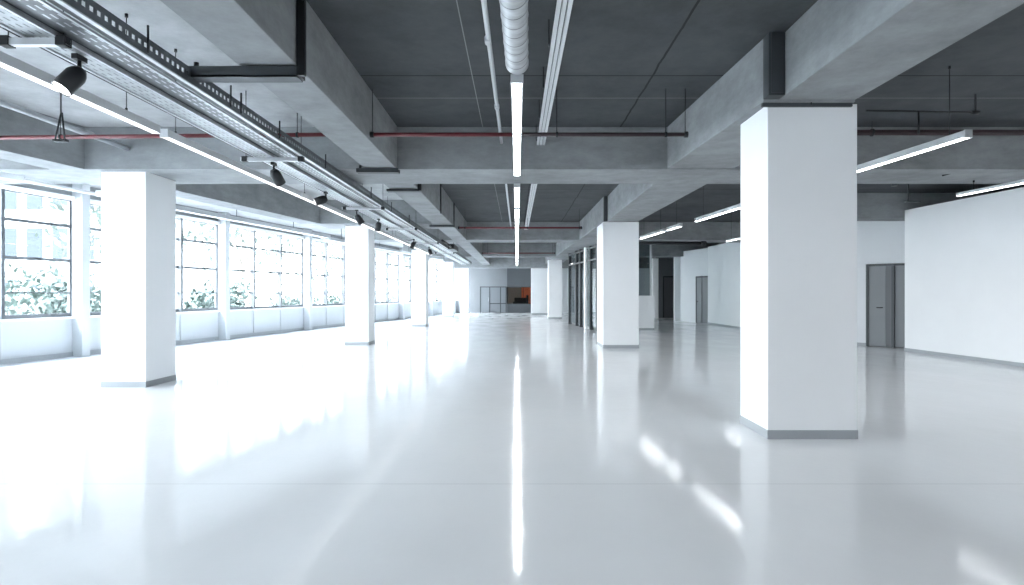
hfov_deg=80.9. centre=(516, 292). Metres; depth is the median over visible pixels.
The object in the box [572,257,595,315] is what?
wall
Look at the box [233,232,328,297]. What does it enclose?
tree
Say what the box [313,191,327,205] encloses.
track spotlight
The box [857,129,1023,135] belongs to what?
pipe
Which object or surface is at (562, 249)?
concrete beam
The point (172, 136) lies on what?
lamp
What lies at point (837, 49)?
concrete beam
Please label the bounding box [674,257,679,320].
trim
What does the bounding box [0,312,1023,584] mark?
floor
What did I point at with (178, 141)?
diffuser
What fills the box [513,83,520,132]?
diffuser
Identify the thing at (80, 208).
trim
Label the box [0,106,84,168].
concrete beam
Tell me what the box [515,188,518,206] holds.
diffuser
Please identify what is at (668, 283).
door
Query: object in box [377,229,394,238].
lamp
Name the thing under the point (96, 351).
baseboard
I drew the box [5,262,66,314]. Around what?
shrub
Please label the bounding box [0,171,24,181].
ceiling light
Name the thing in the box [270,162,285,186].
track spotlight
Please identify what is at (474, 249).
concrete beam
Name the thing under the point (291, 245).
tree
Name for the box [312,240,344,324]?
window
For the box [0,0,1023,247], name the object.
ceiling
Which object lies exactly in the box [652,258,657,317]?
trim
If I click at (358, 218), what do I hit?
track spotlight
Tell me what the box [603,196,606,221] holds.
upright
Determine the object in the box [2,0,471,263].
cable tray
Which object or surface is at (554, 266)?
square pillar
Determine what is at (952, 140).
diffuser
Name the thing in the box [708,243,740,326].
wall
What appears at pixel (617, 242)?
square pillar
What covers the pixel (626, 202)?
concrete beam
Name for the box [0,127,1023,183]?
concrete beam
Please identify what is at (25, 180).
pipe
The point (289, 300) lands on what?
shrub
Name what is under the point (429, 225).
channel
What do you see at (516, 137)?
diffuser
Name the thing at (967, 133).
lamp
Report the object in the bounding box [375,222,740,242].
concrete beam
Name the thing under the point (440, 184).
conduit
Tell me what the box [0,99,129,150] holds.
pipe
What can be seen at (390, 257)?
tree
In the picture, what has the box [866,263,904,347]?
door
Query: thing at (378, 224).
track spotlight
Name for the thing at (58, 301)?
shrub
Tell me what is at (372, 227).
lamp
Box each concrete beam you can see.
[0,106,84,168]
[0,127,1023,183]
[160,0,396,167]
[176,184,319,223]
[317,200,437,228]
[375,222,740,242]
[385,184,466,239]
[403,244,717,256]
[444,257,655,267]
[457,243,482,255]
[474,257,489,264]
[545,257,567,264]
[556,243,596,255]
[579,184,705,239]
[667,39,854,167]
[779,0,1023,99]
[857,193,990,220]
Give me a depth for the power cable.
5.04 m
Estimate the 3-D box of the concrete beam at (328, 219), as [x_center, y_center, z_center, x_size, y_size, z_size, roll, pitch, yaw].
[-3.725,-2.110,16.200,3.050,0.620,1.200,0,0,0]
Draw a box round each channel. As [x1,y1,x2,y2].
[186,0,305,82]
[356,165,399,173]
[387,184,421,191]
[429,225,453,226]
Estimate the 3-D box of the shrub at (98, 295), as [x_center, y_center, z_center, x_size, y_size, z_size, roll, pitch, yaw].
[-11.835,0.765,17.536,2.335,2.477,2.317,0,0,0]
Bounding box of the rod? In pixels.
[904,184,920,201]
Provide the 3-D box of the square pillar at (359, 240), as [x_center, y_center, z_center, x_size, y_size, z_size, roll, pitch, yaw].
[-4.287,-0.200,16.405,0.637,3.200,0.702,0,0,0]
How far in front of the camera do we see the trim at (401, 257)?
32.02 m
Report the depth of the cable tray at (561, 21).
5.52 m
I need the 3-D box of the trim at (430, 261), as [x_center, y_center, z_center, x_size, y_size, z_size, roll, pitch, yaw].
[-5.341,-0.510,36.835,0.380,3.820,0.200,0,0,11]
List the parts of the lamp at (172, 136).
hanger rod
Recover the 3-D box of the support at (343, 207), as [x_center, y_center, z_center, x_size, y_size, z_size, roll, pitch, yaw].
[-2.900,-1.994,11.322,0.800,0.848,0.065,0,0,0]
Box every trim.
[0,300,456,321]
[6,184,443,260]
[71,184,89,356]
[217,212,229,339]
[303,229,311,329]
[399,248,404,318]
[428,258,432,315]
[454,268,455,312]
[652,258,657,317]
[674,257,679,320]
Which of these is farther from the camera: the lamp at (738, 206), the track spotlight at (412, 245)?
the track spotlight at (412, 245)
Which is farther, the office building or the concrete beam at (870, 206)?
the office building
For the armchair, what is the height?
1.250 m
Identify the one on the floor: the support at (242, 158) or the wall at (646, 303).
the wall at (646, 303)
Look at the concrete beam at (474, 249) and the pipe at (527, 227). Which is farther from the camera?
the concrete beam at (474, 249)
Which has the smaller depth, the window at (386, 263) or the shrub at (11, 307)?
the shrub at (11, 307)
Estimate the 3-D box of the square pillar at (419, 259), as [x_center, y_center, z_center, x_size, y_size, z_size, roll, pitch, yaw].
[-4.105,-0.200,25.410,0.622,3.200,0.692,0,0,0]
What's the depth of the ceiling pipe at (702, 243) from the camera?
20.15 m
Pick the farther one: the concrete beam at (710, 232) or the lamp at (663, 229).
the concrete beam at (710, 232)
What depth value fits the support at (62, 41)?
3.80 m
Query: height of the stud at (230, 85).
0.190 m
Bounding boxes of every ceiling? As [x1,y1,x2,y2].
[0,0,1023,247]
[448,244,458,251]
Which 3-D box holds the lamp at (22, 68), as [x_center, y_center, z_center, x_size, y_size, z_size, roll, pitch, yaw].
[-3.385,-1.517,4.137,0.079,0.102,0.501,0,0,0]
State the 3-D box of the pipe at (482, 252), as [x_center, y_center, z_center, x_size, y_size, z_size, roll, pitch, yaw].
[0.070,-2.140,28.600,3.500,0.557,0.078,0,0,0]
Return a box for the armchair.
[513,295,527,302]
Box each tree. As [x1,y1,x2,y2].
[34,198,100,289]
[183,221,300,301]
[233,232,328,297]
[238,233,340,290]
[312,242,396,275]
[376,252,407,296]
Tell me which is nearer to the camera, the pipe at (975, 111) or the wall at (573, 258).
the pipe at (975, 111)
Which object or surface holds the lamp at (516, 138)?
hanging from the ceiling at (426, 62)
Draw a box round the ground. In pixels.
[246,303,321,306]
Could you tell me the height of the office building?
17.600 m
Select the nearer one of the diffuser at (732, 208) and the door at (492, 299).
the diffuser at (732, 208)
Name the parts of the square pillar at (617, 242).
skirting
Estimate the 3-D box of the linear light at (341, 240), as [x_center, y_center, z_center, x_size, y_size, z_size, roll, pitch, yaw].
[-4.815,-2.028,24.100,0.128,0.780,12.019,0,0,10]
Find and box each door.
[480,287,506,312]
[663,276,673,317]
[696,276,707,322]
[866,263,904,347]
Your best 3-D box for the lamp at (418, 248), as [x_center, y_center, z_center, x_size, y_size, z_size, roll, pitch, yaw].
[-3.385,-1.956,21.950,0.079,0.924,3.500,0,0,0]
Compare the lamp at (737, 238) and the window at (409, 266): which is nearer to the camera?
the lamp at (737, 238)
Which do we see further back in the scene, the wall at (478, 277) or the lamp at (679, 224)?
the wall at (478, 277)
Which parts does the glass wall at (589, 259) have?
white post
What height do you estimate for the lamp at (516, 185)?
0.724 m
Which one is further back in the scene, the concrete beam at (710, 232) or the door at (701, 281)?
the door at (701, 281)
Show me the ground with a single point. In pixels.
(257, 304)
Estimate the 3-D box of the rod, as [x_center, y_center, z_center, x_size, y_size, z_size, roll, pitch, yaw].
[7.579,-2.081,11.500,0.270,0.675,0.060,0,0,0]
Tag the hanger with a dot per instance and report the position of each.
(55, 139)
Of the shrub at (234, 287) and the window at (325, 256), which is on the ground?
the shrub at (234, 287)
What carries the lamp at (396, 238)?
hanging from the ceiling at (426, 62)
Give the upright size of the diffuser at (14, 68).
0.005 m
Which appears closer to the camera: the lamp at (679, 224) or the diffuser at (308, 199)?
the diffuser at (308, 199)
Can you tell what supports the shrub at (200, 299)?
on the ground
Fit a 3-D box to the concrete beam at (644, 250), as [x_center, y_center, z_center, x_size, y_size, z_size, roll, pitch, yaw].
[3.000,-2.110,29.950,17.200,0.620,0.900,0,0,0]
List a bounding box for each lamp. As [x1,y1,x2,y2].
[0,51,59,92]
[71,88,159,133]
[96,190,330,237]
[160,49,300,196]
[299,184,314,203]
[318,203,356,222]
[361,222,374,229]
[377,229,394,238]
[395,236,416,247]
[415,244,430,253]
[511,74,522,133]
[512,134,521,175]
[514,183,519,207]
[514,208,519,224]
[515,225,518,236]
[640,228,665,238]
[666,200,682,230]
[694,186,740,221]
[726,214,740,241]
[857,66,972,172]
[956,179,1023,195]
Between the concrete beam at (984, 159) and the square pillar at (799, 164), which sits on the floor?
the square pillar at (799, 164)
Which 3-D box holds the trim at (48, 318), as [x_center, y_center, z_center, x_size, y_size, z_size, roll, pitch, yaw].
[-9.159,0.540,16.878,0.170,0.040,52.647,0,0,11]
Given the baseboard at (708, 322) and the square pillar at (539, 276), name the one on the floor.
the square pillar at (539, 276)
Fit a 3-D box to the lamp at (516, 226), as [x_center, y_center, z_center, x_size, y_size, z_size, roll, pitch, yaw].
[0.000,-2.056,16.650,0.104,0.724,2.800,0,0,0]
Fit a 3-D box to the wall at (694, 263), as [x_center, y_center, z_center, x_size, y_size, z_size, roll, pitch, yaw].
[8.498,-0.325,28.582,0.200,3.450,2.542,0,0,-13]
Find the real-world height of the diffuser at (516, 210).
0.005 m
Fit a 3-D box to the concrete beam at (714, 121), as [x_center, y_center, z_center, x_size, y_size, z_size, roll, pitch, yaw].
[2.703,-2.118,7.220,1.025,0.605,3.040,0,0,0]
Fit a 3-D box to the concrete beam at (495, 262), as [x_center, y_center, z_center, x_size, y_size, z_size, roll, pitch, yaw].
[3.500,-2.010,38.390,16.200,0.820,0.780,0,0,0]
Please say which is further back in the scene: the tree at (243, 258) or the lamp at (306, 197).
the tree at (243, 258)
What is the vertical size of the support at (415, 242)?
0.848 m
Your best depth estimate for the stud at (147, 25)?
4.14 m
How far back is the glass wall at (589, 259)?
23.68 m
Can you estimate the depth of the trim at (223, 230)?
17.93 m
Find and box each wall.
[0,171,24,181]
[3,302,441,358]
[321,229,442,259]
[456,268,506,312]
[507,268,530,312]
[508,288,520,302]
[562,268,649,312]
[568,244,596,331]
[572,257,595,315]
[639,245,654,329]
[656,257,673,317]
[680,248,707,322]
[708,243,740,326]
[857,221,904,342]
[905,187,1023,362]
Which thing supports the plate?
attached to the square pillar at (799, 164)
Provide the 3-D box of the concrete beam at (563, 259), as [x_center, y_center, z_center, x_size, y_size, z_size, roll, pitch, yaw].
[2.264,-2.110,34.200,0.875,0.620,7.617,0,0,-1]
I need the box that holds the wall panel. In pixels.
[521,288,530,302]
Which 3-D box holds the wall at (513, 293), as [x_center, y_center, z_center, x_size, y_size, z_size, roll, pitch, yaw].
[-0.050,-0.510,47.400,8.100,3.820,0.200,0,0,0]
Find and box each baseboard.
[0,313,441,364]
[708,322,740,328]
[904,348,1023,366]
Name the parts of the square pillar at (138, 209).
skirting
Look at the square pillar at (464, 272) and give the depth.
40.60 m
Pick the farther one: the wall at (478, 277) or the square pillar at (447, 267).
the wall at (478, 277)
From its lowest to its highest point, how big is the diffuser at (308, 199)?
0.005 m
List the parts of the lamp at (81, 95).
hanger rod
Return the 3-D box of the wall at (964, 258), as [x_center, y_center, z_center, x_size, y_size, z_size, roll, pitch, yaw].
[9.860,-0.300,8.256,0.200,3.400,12.524,0,0,-4]
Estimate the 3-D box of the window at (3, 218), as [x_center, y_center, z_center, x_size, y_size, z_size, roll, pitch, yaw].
[-9.159,-0.415,16.878,0.170,3.429,52.647,0,0,11]
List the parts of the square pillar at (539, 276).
skirting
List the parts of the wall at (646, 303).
panel, skirting, post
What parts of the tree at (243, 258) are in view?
crown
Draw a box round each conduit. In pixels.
[440,184,440,213]
[453,203,454,226]
[481,0,502,143]
[505,184,511,226]
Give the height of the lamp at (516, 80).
0.724 m
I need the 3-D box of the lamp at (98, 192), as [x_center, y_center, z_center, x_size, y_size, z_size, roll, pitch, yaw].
[-6.224,-2.013,13.775,0.128,0.810,7.800,0,0,10]
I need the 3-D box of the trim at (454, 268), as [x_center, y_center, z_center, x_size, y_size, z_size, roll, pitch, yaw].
[-4.462,-0.510,41.535,0.380,3.820,0.200,0,0,11]
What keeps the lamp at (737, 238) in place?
hanging from the ceiling at (426, 62)
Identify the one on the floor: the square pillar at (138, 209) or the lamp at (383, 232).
the square pillar at (138, 209)
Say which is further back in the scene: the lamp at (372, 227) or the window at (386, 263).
the window at (386, 263)
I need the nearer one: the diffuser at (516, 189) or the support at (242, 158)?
the support at (242, 158)
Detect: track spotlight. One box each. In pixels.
[51,53,87,96]
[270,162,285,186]
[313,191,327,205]
[354,210,364,224]
[374,219,380,231]
[410,239,414,248]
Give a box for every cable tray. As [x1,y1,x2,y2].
[0,0,464,263]
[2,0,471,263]
[524,184,536,229]
[536,0,572,144]
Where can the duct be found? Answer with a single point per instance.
(514, 14)
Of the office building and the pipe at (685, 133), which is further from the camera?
the office building
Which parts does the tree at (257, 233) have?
crown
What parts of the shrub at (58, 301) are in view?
stem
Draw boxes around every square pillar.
[100,172,175,386]
[345,226,374,344]
[411,250,428,326]
[442,262,453,316]
[460,268,468,313]
[531,268,547,314]
[548,260,561,318]
[597,222,638,347]
[740,104,857,438]
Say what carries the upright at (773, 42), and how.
attached to the concrete beam at (837, 49)
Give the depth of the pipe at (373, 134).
7.08 m
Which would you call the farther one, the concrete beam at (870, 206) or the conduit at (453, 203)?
the conduit at (453, 203)
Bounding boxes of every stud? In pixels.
[147,25,148,52]
[230,85,231,106]
[240,93,241,113]
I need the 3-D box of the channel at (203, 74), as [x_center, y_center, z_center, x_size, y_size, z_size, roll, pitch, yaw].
[-2.138,-2.057,4.790,0.925,0.706,0.140,0,0,0]
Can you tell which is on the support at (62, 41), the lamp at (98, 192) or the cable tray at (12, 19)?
the cable tray at (12, 19)
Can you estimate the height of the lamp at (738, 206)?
0.824 m
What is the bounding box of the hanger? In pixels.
[52,94,68,141]
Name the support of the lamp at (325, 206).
hanging from the concrete beam at (328, 219)
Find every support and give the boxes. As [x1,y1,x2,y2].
[0,11,71,48]
[240,156,304,161]
[342,206,384,209]
[385,196,416,229]
[415,242,438,243]
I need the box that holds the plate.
[761,103,852,106]
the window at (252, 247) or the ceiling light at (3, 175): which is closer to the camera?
the ceiling light at (3, 175)
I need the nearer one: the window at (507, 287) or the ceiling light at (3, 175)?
the ceiling light at (3, 175)
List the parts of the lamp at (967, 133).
hanger rod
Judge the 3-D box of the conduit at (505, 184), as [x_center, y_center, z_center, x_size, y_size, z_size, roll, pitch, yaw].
[-0.212,-2.190,15.150,0.044,0.044,10.480,0,0,0]
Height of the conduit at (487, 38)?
0.059 m
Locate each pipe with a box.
[0,93,325,139]
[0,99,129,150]
[24,179,320,237]
[370,89,511,137]
[458,209,581,228]
[482,252,554,253]
[522,89,688,137]
[639,241,706,245]
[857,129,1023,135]
[865,94,979,133]
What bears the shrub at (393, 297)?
on the ground
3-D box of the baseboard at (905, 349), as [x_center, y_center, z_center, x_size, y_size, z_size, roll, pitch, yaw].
[9.752,1.363,8.249,0.013,0.075,12.524,0,0,-4]
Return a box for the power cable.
[0,26,409,237]
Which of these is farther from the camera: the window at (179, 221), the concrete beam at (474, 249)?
the concrete beam at (474, 249)
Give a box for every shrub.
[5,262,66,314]
[5,263,19,314]
[5,282,13,306]
[15,267,99,314]
[90,286,100,311]
[183,279,233,308]
[205,273,258,306]
[269,290,321,305]
[312,291,340,303]
[376,283,396,301]
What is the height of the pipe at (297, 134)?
0.607 m
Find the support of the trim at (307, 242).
attached to the wall at (53, 336)
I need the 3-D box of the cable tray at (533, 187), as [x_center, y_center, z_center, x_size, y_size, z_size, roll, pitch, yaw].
[0.327,-2.284,15.150,0.146,0.268,10.480,0,0,0]
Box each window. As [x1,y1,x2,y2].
[0,184,443,358]
[90,204,216,339]
[230,227,302,332]
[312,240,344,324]
[375,251,398,319]
[405,257,410,315]
[433,261,441,312]
[507,287,530,303]
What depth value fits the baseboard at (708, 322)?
25.05 m
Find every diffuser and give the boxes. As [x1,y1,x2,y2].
[0,62,157,132]
[164,138,298,195]
[299,197,356,222]
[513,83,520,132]
[514,135,519,175]
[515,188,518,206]
[515,209,518,224]
[695,207,740,221]
[857,138,967,172]
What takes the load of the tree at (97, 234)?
on the ground
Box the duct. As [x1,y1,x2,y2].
[499,0,528,74]
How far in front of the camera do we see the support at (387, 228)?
15.00 m
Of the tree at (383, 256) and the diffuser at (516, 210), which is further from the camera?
the tree at (383, 256)
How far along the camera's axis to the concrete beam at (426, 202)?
13.41 m
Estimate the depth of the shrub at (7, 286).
13.74 m
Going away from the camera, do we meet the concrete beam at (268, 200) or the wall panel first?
the concrete beam at (268, 200)
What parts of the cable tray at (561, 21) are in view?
hanger rod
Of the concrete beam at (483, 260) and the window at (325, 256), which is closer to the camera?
the window at (325, 256)
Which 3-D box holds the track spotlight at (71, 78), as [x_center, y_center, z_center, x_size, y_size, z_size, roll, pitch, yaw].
[-3.021,-1.474,4.058,0.130,0.293,0.209,0,0,36]
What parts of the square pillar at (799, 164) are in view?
skirting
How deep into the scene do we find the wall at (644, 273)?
42.60 m
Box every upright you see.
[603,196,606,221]
[763,32,784,98]
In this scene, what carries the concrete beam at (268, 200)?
attached to the ceiling at (426, 62)
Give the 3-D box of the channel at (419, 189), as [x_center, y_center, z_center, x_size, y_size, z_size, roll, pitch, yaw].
[-1.942,-1.825,10.370,0.595,0.151,0.140,0,0,0]
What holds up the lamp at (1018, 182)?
hanging from the ceiling at (426, 62)
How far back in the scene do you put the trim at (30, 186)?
17.02 m
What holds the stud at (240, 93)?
attached to the cable tray at (42, 11)
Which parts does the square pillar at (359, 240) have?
skirting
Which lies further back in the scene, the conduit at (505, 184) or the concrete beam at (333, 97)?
the conduit at (505, 184)
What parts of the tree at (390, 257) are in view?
crown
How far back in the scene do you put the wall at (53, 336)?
16.94 m
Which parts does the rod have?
rod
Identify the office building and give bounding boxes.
[5,191,213,309]
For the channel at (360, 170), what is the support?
attached to the concrete beam at (333, 97)
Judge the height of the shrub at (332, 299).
2.438 m
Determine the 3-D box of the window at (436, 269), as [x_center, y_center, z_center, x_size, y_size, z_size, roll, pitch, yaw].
[-4.995,-0.381,39.203,0.150,3.359,4.582,0,0,11]
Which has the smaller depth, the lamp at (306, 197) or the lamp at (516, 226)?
the lamp at (306, 197)
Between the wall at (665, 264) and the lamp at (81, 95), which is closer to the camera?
the lamp at (81, 95)
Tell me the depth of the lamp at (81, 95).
5.03 m
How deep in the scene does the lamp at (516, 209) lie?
13.29 m
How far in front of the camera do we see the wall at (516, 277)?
42.60 m
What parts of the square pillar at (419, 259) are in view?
skirting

